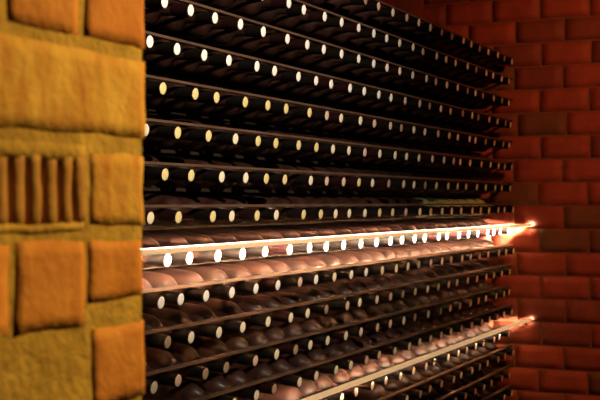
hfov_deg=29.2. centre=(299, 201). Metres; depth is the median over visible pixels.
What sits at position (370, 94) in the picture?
wine bottle
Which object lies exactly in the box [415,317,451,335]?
wine bottle
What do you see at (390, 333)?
wine bottle
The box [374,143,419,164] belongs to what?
wine bottle
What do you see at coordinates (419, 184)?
wine bottle
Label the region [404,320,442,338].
wine bottle
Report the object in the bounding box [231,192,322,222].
wine bottle
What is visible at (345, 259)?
wine bottle
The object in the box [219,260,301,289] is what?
wine bottle
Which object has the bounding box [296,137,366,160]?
wine bottle
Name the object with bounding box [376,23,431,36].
wine bottle
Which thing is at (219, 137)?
wine bottle
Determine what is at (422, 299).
wine bottle
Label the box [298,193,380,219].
wine bottle
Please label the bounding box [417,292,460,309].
wine bottle
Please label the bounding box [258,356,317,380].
wine bottle
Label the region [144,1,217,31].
wine bottle
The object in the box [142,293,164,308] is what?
wine bottle
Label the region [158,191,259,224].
wine bottle
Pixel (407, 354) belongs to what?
wine bottle
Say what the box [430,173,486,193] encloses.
wine bottle
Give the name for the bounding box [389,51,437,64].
wine bottle
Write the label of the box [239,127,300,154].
wine bottle
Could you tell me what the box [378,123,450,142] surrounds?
wine bottle
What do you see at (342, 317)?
wine bottle
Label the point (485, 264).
wine bottle
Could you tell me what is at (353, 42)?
wine bottle
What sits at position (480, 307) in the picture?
wine bottle
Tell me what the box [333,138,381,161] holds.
wine bottle
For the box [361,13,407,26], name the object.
wine bottle
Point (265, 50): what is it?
wine bottle
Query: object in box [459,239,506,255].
wine bottle
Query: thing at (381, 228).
wine bottle
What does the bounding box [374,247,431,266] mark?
wine bottle
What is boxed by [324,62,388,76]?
wine bottle
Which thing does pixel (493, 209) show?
wine bottle
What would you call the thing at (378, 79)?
wine bottle
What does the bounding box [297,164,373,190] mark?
wine bottle
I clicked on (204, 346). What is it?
wine bottle
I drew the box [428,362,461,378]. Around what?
wine bottle
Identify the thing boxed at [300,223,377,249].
wine bottle
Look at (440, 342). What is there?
wine bottle
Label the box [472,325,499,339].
wine bottle
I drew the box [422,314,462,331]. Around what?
wine bottle
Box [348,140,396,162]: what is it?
wine bottle
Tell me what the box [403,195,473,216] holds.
wine bottle
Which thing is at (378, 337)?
wine bottle
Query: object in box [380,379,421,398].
wine bottle
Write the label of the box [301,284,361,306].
wine bottle
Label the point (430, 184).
wine bottle
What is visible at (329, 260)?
wine bottle
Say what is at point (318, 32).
wine bottle
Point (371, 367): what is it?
wine bottle
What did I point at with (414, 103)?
wine bottle
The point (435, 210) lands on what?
wine bottle
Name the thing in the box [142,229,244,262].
wine bottle
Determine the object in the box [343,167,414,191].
wine bottle
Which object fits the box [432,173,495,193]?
wine bottle
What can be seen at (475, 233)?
wine bottle
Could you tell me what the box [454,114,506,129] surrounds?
wine bottle
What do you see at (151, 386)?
wine bottle
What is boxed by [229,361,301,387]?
wine bottle
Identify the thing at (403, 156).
wine bottle
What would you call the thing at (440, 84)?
wine bottle
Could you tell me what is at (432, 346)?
wine bottle
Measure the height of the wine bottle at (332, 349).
0.091 m
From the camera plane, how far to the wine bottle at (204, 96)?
2.78 m
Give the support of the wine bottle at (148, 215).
in the wine rack
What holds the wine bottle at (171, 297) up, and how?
in the wine rack
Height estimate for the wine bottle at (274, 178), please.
0.090 m
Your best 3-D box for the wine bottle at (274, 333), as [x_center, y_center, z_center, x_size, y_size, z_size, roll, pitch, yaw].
[-0.104,0.383,3.304,0.301,0.092,0.075,0,0,26]
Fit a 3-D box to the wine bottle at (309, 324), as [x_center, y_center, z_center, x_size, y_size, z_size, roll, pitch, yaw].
[0.005,0.384,3.530,0.301,0.091,0.076,0,0,26]
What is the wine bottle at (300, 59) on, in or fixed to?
in the wine rack
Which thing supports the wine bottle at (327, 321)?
in the wine rack
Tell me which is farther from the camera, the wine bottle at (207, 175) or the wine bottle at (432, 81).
the wine bottle at (432, 81)
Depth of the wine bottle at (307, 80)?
3.30 m
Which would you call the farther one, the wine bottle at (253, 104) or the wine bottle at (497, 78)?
the wine bottle at (497, 78)
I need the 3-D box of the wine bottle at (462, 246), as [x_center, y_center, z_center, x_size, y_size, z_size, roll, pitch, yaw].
[0.658,0.201,4.901,0.301,0.090,0.076,0,0,26]
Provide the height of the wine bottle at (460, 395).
0.091 m
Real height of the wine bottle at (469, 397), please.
0.091 m
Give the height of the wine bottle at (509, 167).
0.090 m
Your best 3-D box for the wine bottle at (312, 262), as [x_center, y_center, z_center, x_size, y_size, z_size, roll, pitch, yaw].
[0.022,0.202,3.557,0.301,0.090,0.076,0,0,26]
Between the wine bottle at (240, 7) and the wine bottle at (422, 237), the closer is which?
the wine bottle at (240, 7)
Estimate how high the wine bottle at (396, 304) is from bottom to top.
0.092 m
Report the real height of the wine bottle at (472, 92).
0.091 m
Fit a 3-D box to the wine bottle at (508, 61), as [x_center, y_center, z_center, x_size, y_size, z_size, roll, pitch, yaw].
[0.819,-0.650,5.235,0.301,0.091,0.075,0,0,26]
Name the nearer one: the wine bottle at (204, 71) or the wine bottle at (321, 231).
the wine bottle at (204, 71)
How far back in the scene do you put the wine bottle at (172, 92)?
2.68 m
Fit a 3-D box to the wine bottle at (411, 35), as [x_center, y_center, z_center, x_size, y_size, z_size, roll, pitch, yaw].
[0.394,-0.650,4.337,0.301,0.091,0.075,0,0,26]
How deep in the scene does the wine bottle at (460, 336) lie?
4.79 m
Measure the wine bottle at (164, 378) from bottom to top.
0.090 m
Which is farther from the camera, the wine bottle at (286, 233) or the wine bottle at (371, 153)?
the wine bottle at (371, 153)
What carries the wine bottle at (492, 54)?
in the wine rack
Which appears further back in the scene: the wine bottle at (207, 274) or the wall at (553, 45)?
the wall at (553, 45)
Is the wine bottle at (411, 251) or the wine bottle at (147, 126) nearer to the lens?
the wine bottle at (147, 126)
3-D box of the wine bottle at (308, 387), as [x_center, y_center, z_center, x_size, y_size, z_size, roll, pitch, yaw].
[-0.009,0.566,3.500,0.301,0.091,0.076,0,0,26]
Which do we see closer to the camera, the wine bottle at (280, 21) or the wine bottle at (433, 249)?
the wine bottle at (280, 21)
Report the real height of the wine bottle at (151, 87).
0.091 m
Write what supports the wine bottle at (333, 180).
in the wine rack
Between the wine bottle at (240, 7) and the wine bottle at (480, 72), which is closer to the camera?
the wine bottle at (240, 7)
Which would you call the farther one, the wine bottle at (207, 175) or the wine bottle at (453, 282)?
the wine bottle at (453, 282)
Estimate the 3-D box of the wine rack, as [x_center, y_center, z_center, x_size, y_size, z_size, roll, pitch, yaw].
[0.140,0.400,3.841,0.471,2.199,3.252,0,0,26]
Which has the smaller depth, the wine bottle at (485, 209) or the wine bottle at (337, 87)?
the wine bottle at (337, 87)
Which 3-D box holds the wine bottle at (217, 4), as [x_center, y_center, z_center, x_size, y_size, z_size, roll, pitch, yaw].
[-0.230,-0.555,3.042,0.301,0.091,0.076,0,0,26]
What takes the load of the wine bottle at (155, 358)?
in the wine rack
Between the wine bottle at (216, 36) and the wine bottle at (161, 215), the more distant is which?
the wine bottle at (216, 36)
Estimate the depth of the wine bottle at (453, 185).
4.46 m
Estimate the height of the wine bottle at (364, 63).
0.092 m
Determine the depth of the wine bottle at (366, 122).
3.70 m
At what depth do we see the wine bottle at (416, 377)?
4.29 m
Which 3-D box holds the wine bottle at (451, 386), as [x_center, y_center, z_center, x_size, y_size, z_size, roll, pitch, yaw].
[0.577,0.749,4.724,0.301,0.090,0.076,0,0,26]
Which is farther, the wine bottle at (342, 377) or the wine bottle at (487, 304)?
the wine bottle at (487, 304)
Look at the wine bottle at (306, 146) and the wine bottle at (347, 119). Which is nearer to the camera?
the wine bottle at (306, 146)
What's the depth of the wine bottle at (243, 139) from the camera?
2.96 m
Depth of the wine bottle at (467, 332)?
4.90 m
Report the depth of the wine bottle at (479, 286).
5.05 m
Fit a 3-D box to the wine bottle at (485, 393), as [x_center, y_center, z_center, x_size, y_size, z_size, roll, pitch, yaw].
[0.763,0.840,5.114,0.301,0.090,0.077,0,0,26]
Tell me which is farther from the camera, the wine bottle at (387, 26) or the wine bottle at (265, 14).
the wine bottle at (387, 26)
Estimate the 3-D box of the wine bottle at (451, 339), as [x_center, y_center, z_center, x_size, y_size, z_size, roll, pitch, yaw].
[0.579,0.567,4.721,0.301,0.090,0.076,0,0,26]
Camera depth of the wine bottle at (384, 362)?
4.01 m
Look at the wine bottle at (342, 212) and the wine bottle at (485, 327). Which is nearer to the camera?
the wine bottle at (342, 212)
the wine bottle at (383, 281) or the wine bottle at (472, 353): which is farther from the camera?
the wine bottle at (472, 353)
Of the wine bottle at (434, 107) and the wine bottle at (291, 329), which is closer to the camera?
the wine bottle at (291, 329)
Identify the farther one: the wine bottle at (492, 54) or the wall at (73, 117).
the wine bottle at (492, 54)
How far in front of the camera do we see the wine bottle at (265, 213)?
3.07 m
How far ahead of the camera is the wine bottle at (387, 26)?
4.06 m
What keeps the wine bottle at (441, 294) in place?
in the wine rack
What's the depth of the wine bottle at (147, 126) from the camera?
2.49 m
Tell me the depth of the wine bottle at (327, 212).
3.40 m
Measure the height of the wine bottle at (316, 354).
0.091 m
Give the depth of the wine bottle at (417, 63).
4.34 m
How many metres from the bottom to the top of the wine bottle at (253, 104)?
0.091 m
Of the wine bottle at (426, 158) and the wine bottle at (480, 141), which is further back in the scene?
the wine bottle at (480, 141)
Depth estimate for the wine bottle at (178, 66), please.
2.83 m
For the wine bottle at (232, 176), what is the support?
in the wine rack
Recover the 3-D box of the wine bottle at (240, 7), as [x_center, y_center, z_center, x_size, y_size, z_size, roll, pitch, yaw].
[-0.164,-0.555,3.159,0.301,0.090,0.077,0,0,26]
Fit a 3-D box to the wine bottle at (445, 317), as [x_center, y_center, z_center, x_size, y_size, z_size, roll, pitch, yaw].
[0.554,0.474,4.671,0.301,0.091,0.075,0,0,26]
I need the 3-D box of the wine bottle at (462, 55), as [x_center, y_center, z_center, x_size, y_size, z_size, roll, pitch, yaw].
[0.659,-0.650,4.902,0.301,0.090,0.076,0,0,26]
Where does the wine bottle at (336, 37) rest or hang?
in the wine rack
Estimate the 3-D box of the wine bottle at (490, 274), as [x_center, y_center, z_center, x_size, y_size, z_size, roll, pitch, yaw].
[0.694,0.292,4.966,0.301,0.091,0.077,0,0,26]
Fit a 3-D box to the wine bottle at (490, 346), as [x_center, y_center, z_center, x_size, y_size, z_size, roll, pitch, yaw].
[0.825,0.656,5.235,0.301,0.091,0.076,0,0,26]
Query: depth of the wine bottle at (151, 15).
2.66 m
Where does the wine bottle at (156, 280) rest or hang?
in the wine rack
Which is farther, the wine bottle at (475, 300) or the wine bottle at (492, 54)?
the wine bottle at (492, 54)
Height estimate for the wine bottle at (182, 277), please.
0.090 m
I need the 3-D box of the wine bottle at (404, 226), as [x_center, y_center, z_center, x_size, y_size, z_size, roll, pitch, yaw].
[0.376,0.110,4.291,0.301,0.091,0.076,0,0,26]
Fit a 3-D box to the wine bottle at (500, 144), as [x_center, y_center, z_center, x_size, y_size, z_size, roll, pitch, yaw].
[0.752,-0.270,5.073,0.301,0.091,0.076,0,0,26]
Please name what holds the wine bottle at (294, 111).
in the wine rack
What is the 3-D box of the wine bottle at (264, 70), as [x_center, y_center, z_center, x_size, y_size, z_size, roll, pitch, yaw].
[-0.201,-0.366,3.094,0.301,0.091,0.075,0,0,26]
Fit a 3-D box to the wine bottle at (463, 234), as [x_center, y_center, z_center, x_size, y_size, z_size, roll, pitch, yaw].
[0.534,0.110,4.626,0.301,0.090,0.076,0,0,26]
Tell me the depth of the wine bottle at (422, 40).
4.40 m
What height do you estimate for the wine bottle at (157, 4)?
0.091 m
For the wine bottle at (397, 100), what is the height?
0.090 m
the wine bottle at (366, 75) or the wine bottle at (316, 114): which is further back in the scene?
the wine bottle at (366, 75)
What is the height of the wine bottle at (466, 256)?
0.091 m
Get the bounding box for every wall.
[0,0,145,399]
[367,0,423,22]
[424,0,599,399]
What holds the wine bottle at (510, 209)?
in the wine rack
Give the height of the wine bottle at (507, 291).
0.091 m
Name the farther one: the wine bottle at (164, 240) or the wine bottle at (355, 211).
the wine bottle at (355, 211)
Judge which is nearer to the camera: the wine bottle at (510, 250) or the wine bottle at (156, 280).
the wine bottle at (156, 280)
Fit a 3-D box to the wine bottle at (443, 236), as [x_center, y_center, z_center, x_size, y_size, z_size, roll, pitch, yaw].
[0.420,0.110,4.392,0.301,0.090,0.076,0,0,26]
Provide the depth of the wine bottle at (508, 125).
5.17 m
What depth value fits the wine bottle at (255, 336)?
3.16 m
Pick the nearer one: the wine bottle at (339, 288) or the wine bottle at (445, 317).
the wine bottle at (339, 288)
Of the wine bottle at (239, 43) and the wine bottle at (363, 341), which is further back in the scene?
the wine bottle at (363, 341)
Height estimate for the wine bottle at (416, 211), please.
0.091 m
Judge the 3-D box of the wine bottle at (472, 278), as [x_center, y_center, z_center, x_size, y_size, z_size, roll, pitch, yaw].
[0.586,0.293,4.736,0.301,0.090,0.077,0,0,26]
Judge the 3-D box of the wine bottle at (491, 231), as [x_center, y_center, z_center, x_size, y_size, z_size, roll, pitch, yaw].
[0.691,0.110,4.955,0.301,0.091,0.076,0,0,26]
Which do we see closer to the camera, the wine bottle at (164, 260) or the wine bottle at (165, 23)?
the wine bottle at (164, 260)
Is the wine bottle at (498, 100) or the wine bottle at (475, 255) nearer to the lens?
the wine bottle at (475, 255)
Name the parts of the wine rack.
panel, neck rail, neck rail, neck rail, neck rail, neck rail, neck rail, neck rail, neck rail, neck rail, light strip, neck rail, neck rail, neck rail, neck rail, light strip, neck rail, neck rail, neck rail, neck rail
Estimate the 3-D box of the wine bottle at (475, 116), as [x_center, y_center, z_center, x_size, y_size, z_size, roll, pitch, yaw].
[0.596,-0.364,4.770,0.301,0.090,0.076,0,0,26]
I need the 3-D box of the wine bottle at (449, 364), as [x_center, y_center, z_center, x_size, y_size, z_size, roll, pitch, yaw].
[0.557,0.657,4.675,0.301,0.091,0.076,0,0,26]
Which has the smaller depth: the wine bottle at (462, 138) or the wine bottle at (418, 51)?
the wine bottle at (418, 51)
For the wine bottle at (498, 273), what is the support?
in the wine rack
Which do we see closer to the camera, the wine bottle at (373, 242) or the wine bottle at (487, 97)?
the wine bottle at (373, 242)
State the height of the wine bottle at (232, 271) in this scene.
0.090 m
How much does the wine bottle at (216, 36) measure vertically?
0.090 m
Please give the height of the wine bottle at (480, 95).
0.090 m
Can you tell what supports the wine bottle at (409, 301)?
in the wine rack
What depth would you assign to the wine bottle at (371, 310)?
3.93 m
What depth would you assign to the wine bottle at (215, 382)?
2.96 m
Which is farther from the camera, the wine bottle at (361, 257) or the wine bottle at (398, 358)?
the wine bottle at (398, 358)
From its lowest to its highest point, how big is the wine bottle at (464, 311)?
0.091 m
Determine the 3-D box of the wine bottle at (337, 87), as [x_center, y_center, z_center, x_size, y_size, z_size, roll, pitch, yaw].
[0.018,-0.365,3.554,0.301,0.091,0.077,0,0,26]
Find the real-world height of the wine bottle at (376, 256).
0.091 m
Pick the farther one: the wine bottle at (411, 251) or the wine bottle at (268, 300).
the wine bottle at (411, 251)
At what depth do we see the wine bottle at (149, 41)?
2.47 m
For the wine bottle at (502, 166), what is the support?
in the wine rack
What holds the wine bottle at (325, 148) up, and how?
in the wine rack
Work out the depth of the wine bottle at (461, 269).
4.80 m
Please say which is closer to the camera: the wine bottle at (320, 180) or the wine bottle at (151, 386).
the wine bottle at (151, 386)
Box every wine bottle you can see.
[142,37,206,68]
[142,42,180,59]
[142,115,211,147]
[142,121,180,141]
[142,154,194,186]
[142,191,234,225]
[142,193,215,226]
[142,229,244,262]
[142,231,220,265]
[142,236,192,267]
[142,254,170,266]
[142,268,234,300]
[142,271,208,304]
[142,278,183,305]
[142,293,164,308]
[142,307,221,338]
[142,313,193,345]
[142,378,236,399]
[143,166,168,180]
[143,199,181,223]
[144,0,167,8]
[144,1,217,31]
[144,3,193,24]
[144,210,153,224]
[144,333,170,348]
[144,346,208,379]
[145,35,153,48]
[145,43,231,73]
[145,75,198,106]
[145,79,219,109]
[145,80,166,94]
[145,123,148,136]
[145,154,224,187]
[145,361,181,386]
[145,379,157,393]
[146,342,228,372]
[149,154,248,187]
[151,84,247,113]
[152,7,242,37]
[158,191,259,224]
[162,50,259,78]
[163,302,245,332]
[167,265,258,296]
[169,118,237,149]
[169,228,267,260]
[171,16,265,44]
[171,335,257,366]
[174,88,269,116]
[180,192,278,223]
[181,372,258,399]
[183,156,268,188]
[185,298,270,326]
[189,0,263,8]
[189,55,276,82]
[189,92,288,119]
[194,125,277,153]
[195,157,286,188]
[195,263,279,292]
[196,23,289,50]
[196,227,291,257]
[196,331,278,359]
[197,121,260,151]
[209,366,276,394]
[210,62,300,87]
[211,192,305,223]
[211,295,292,324]
[219,0,290,15]
[219,96,311,122]
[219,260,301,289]
[221,159,312,189]
[222,327,297,354]
[223,226,311,255]
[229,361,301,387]
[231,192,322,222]
[233,30,309,56]
[234,292,309,318]
[236,383,326,399]
[238,160,328,189]
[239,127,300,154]
[242,4,305,21]
[242,66,317,91]
[242,100,328,124]
[244,226,328,254]
[245,259,317,286]
[246,325,312,349]
[250,193,337,221]
[254,36,325,60]
[257,105,342,127]
[258,132,334,158]
[258,289,328,314]
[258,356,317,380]
[259,130,318,156]
[261,11,326,28]
[261,257,336,281]
[263,69,332,94]
[263,225,345,251]
[266,193,350,221]
[268,162,345,190]
[270,41,343,64]
[270,320,329,345]
[279,73,351,97]
[279,105,361,129]
[279,286,348,312]
[279,351,337,374]
[281,193,366,220]
[282,163,360,190]
[282,255,352,280]
[284,9,343,33]
[285,224,362,250]
[287,46,360,68]
[291,0,325,5]
[292,317,347,340]
[295,77,365,100]
[295,109,375,132]
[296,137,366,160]
[296,379,343,399]
[297,16,360,38]
[297,134,350,159]
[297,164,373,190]
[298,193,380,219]
[298,346,352,369]
[299,253,367,276]
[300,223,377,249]
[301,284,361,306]
[306,0,366,10]
[307,51,374,72]
[309,313,362,336]
[311,81,380,103]
[311,373,357,396]
[312,342,367,364]
[314,22,375,43]
[314,165,389,190]
[316,223,391,247]
[316,252,383,275]
[317,111,391,133]
[317,194,393,219]
[317,281,378,303]
[318,368,373,389]
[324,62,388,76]
[325,114,402,135]
[327,1,379,16]
[327,84,392,106]
[327,309,378,331]
[329,194,406,218]
[329,306,391,327]
[330,166,404,191]
[330,338,380,359]
[333,33,387,47]
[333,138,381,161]
[334,222,403,246]
[334,251,397,272]
[335,278,391,300]
[340,58,400,80]
[340,116,414,137]
[343,88,406,109]
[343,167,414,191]
[343,363,387,384]
[344,8,394,22]
[344,249,409,270]
[344,383,407,399]
[345,194,420,218]
[345,222,415,245]
[347,38,400,52]
[347,334,396,354]
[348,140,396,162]
[351,276,403,298]
[352,70,413,83]
[352,303,404,324]
[354,359,401,379]
[355,121,425,139]
[355,274,416,295]
[357,194,431,217]
[359,91,420,111]
[360,142,407,163]
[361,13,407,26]
[361,18,419,31]
[361,248,419,268]
[362,221,425,244]
[362,301,415,321]
[363,42,414,56]
[363,330,410,350]
[366,70,436,89]
[368,354,414,374]
[369,69,427,86]
[369,94,430,113]
[369,169,437,192]
[370,121,439,140]
[370,194,442,217]
[370,221,439,243]
[370,273,428,292]
[373,47,423,60]
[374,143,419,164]
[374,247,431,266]
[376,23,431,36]
[377,169,449,192]
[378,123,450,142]
[379,298,429,317]
[379,327,420,345]
[380,97,441,116]
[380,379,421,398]
[381,351,427,370]
[384,171,426,191]
[384,271,439,290]
[385,195,452,217]
[386,145,433,166]
[386,246,442,264]
[388,28,442,40]
[388,220,447,242]
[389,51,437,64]
[389,73,447,92]
[391,323,431,342]
[392,296,441,314]
[393,125,458,144]
[395,195,461,216]
[395,220,459,241]
[395,374,430,392]
[396,100,451,118]
[396,245,452,263]
[397,269,449,287]
[397,349,435,365]
[401,32,452,44]
[401,76,458,95]
[401,147,444,167]
[402,55,446,67]
[402,171,458,192]
[402,370,442,387]
[403,171,466,192]
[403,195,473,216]
[404,293,451,311]
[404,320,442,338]
[406,103,463,120]
[407,244,462,261]
[408,127,470,145]
[408,388,456,399]
[409,268,457,285]
[410,150,461,168]
[410,219,469,240]
[410,343,449,360]
[412,59,456,70]
[413,148,454,167]
[414,80,468,98]
[415,36,464,48]
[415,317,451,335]
[415,366,454,382]
[416,132,476,146]
[416,172,477,193]
[417,105,472,122]
[417,195,481,216]
[417,219,478,239]
[417,243,471,260]
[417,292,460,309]
[420,266,468,283]
[421,340,459,356]
[422,62,468,73]
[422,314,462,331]
[423,130,486,147]
[423,195,489,215]
[424,41,472,52]
[426,89,476,100]
[428,108,478,124]
[428,242,480,258]
[428,289,471,306]
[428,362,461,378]
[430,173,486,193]
[431,132,494,149]
[431,264,477,281]
[431,312,472,328]
[431,385,466,399]
[432,66,476,76]
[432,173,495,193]
[432,219,488,238]
[432,338,467,353]
[434,92,483,102]
[434,151,470,169]
[434,195,498,215]
[437,359,473,373]
[438,45,480,55]
[438,111,489,126]
[438,218,494,235]
[438,241,488,257]
[439,287,479,304]
[442,69,486,80]
[442,94,494,104]
[442,263,486,279]
[442,309,482,325]
[442,334,476,349]
[443,382,475,394]
[444,113,498,127]
[444,152,482,170]
[446,134,503,150]
[447,48,488,59]
[447,218,500,234]
[449,196,504,215]
[449,240,499,256]
[449,286,486,301]
[449,356,480,370]
[451,91,502,106]
[451,261,494,278]
[452,331,484,346]
[453,135,509,151]
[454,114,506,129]
[455,72,493,82]
[455,153,491,170]
[455,306,490,322]
[455,377,484,390]
[456,218,508,233]
[457,51,498,62]
[457,196,513,214]
[457,283,496,299]
[457,392,497,399]
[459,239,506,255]
[459,353,488,366]
[460,157,512,172]
[460,175,510,193]
[461,75,502,85]
[462,154,499,171]
[462,305,497,320]
[462,328,494,342]
[462,373,492,385]
[463,93,509,109]
[463,260,502,276]
[465,121,510,130]
[467,259,510,274]
[467,349,498,362]
[468,282,504,297]
[469,58,512,68]
[469,238,514,253]
[470,177,502,193]
[471,55,505,65]
[471,78,509,87]
[472,303,504,317]
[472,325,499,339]
[472,368,502,381]
[474,155,505,172]
[476,322,509,336]
[476,389,504,399]
[477,280,509,295]
[477,346,505,359]
[479,301,512,314]
[481,364,510,377]
[484,342,513,355]
[485,384,512,395]
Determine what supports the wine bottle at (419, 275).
in the wine rack
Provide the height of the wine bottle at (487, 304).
0.090 m
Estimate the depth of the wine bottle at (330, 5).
3.62 m
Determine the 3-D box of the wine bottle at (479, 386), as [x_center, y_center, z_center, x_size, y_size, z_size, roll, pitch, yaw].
[0.629,0.749,4.831,0.301,0.090,0.076,0,0,26]
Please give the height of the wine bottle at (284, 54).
0.091 m
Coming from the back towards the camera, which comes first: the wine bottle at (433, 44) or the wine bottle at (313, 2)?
the wine bottle at (433, 44)
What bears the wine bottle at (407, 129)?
in the wine rack
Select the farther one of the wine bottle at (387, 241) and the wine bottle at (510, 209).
the wine bottle at (510, 209)
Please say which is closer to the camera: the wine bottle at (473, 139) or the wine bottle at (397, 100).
the wine bottle at (397, 100)
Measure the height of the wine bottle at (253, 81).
0.090 m
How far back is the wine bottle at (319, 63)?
3.56 m
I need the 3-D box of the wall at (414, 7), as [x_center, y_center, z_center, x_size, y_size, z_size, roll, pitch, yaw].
[-0.865,0.125,2.575,0.150,2.750,6.400,0,0,26]
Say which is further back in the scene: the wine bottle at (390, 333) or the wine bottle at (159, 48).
the wine bottle at (390, 333)
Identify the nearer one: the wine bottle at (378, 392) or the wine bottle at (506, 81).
the wine bottle at (378, 392)
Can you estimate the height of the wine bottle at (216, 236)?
0.091 m
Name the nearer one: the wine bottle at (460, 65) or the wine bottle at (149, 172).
the wine bottle at (149, 172)
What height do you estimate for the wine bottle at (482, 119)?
0.092 m
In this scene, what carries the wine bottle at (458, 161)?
in the wine rack
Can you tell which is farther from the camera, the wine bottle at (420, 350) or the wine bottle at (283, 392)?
the wine bottle at (420, 350)
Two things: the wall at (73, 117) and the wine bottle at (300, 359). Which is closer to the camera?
the wall at (73, 117)
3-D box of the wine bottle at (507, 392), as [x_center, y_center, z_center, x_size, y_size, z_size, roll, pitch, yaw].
[0.819,0.839,5.234,0.301,0.091,0.075,0,0,26]
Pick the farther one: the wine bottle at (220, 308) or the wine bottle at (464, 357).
the wine bottle at (464, 357)
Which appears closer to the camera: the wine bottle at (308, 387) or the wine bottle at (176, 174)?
the wine bottle at (176, 174)
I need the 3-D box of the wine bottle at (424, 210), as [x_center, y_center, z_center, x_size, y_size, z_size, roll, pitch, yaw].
[0.339,0.015,4.222,0.301,0.091,0.076,0,0,26]
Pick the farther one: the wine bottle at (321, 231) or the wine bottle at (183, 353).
the wine bottle at (321, 231)
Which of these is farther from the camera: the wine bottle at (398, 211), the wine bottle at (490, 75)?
the wine bottle at (490, 75)
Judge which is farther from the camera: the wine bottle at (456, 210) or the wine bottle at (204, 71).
the wine bottle at (456, 210)
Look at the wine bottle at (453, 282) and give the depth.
4.47 m
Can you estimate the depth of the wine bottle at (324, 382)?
3.56 m
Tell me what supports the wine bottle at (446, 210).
in the wine rack
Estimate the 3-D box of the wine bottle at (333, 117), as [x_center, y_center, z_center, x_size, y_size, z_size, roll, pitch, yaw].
[-0.011,-0.270,3.502,0.301,0.091,0.076,0,0,26]
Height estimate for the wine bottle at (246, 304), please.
0.091 m
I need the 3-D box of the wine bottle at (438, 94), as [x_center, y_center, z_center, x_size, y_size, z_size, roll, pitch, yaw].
[0.531,-0.460,4.619,0.301,0.090,0.076,0,0,26]
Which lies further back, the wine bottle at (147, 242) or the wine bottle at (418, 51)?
the wine bottle at (418, 51)
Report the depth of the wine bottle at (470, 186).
4.68 m
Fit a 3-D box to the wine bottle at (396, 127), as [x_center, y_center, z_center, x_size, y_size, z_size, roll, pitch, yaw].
[0.209,-0.271,3.955,0.301,0.091,0.076,0,0,26]
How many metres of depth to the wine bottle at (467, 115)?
4.62 m
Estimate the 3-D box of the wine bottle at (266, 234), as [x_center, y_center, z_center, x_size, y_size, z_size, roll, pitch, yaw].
[-0.107,0.109,3.290,0.301,0.091,0.075,0,0,26]
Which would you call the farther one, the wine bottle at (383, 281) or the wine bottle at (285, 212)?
the wine bottle at (383, 281)
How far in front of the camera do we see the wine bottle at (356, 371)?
3.79 m
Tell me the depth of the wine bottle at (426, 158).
4.18 m
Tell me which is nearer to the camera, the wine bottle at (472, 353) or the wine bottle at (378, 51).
the wine bottle at (378, 51)
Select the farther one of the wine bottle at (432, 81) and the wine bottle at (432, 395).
the wine bottle at (432, 395)
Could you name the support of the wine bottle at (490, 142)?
in the wine rack
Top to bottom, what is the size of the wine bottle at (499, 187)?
0.090 m
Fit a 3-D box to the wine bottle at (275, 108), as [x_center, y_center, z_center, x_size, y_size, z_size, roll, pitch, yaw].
[-0.171,-0.270,3.152,0.301,0.090,0.076,0,0,26]
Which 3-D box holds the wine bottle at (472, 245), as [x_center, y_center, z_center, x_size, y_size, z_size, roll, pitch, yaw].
[0.722,0.201,5.009,0.301,0.090,0.076,0,0,26]
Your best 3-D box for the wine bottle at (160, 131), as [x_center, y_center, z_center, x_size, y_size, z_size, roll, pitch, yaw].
[-0.408,-0.175,2.646,0.301,0.090,0.077,0,0,26]
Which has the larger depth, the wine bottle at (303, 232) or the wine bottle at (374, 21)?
the wine bottle at (374, 21)
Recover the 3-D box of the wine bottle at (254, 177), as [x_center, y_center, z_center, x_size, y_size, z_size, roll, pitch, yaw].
[-0.221,-0.080,3.053,0.301,0.091,0.076,0,0,26]
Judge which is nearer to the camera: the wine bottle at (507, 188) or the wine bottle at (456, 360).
the wine bottle at (456, 360)
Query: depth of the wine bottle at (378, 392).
3.97 m
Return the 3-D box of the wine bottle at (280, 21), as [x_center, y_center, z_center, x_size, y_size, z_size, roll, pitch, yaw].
[-0.062,-0.554,3.387,0.301,0.090,0.076,0,0,26]
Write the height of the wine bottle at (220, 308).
0.091 m
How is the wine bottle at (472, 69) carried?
in the wine rack
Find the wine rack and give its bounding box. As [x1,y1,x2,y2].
[142,0,531,399]
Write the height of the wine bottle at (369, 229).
0.091 m
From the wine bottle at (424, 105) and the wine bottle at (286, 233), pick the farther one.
the wine bottle at (424, 105)
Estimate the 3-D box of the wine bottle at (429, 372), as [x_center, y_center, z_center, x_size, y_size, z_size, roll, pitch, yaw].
[0.454,0.657,4.453,0.301,0.091,0.076,0,0,26]
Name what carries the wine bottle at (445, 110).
in the wine rack
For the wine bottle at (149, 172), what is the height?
0.091 m
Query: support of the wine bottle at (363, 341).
in the wine rack
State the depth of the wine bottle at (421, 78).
4.13 m
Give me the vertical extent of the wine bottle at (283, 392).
0.091 m
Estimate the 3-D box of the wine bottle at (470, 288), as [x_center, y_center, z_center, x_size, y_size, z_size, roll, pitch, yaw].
[0.706,0.383,4.983,0.301,0.090,0.076,0,0,26]
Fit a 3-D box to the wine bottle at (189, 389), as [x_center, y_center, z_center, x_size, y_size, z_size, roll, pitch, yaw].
[-0.296,0.474,2.888,0.301,0.091,0.077,0,0,26]
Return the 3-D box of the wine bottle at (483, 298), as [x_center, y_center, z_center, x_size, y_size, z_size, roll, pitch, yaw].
[0.643,0.384,4.868,0.301,0.090,0.075,0,0,26]
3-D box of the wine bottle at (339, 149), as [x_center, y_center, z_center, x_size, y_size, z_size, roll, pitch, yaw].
[0.014,-0.176,3.547,0.301,0.091,0.077,0,0,26]
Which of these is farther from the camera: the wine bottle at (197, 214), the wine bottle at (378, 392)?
the wine bottle at (378, 392)
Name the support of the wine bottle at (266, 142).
in the wine rack
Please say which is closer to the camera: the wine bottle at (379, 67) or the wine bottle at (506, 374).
the wine bottle at (379, 67)
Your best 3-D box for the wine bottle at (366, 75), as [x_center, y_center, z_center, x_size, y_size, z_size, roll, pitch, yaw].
[0.203,-0.460,3.938,0.301,0.090,0.076,0,0,26]
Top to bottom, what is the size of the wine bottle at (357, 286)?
0.091 m

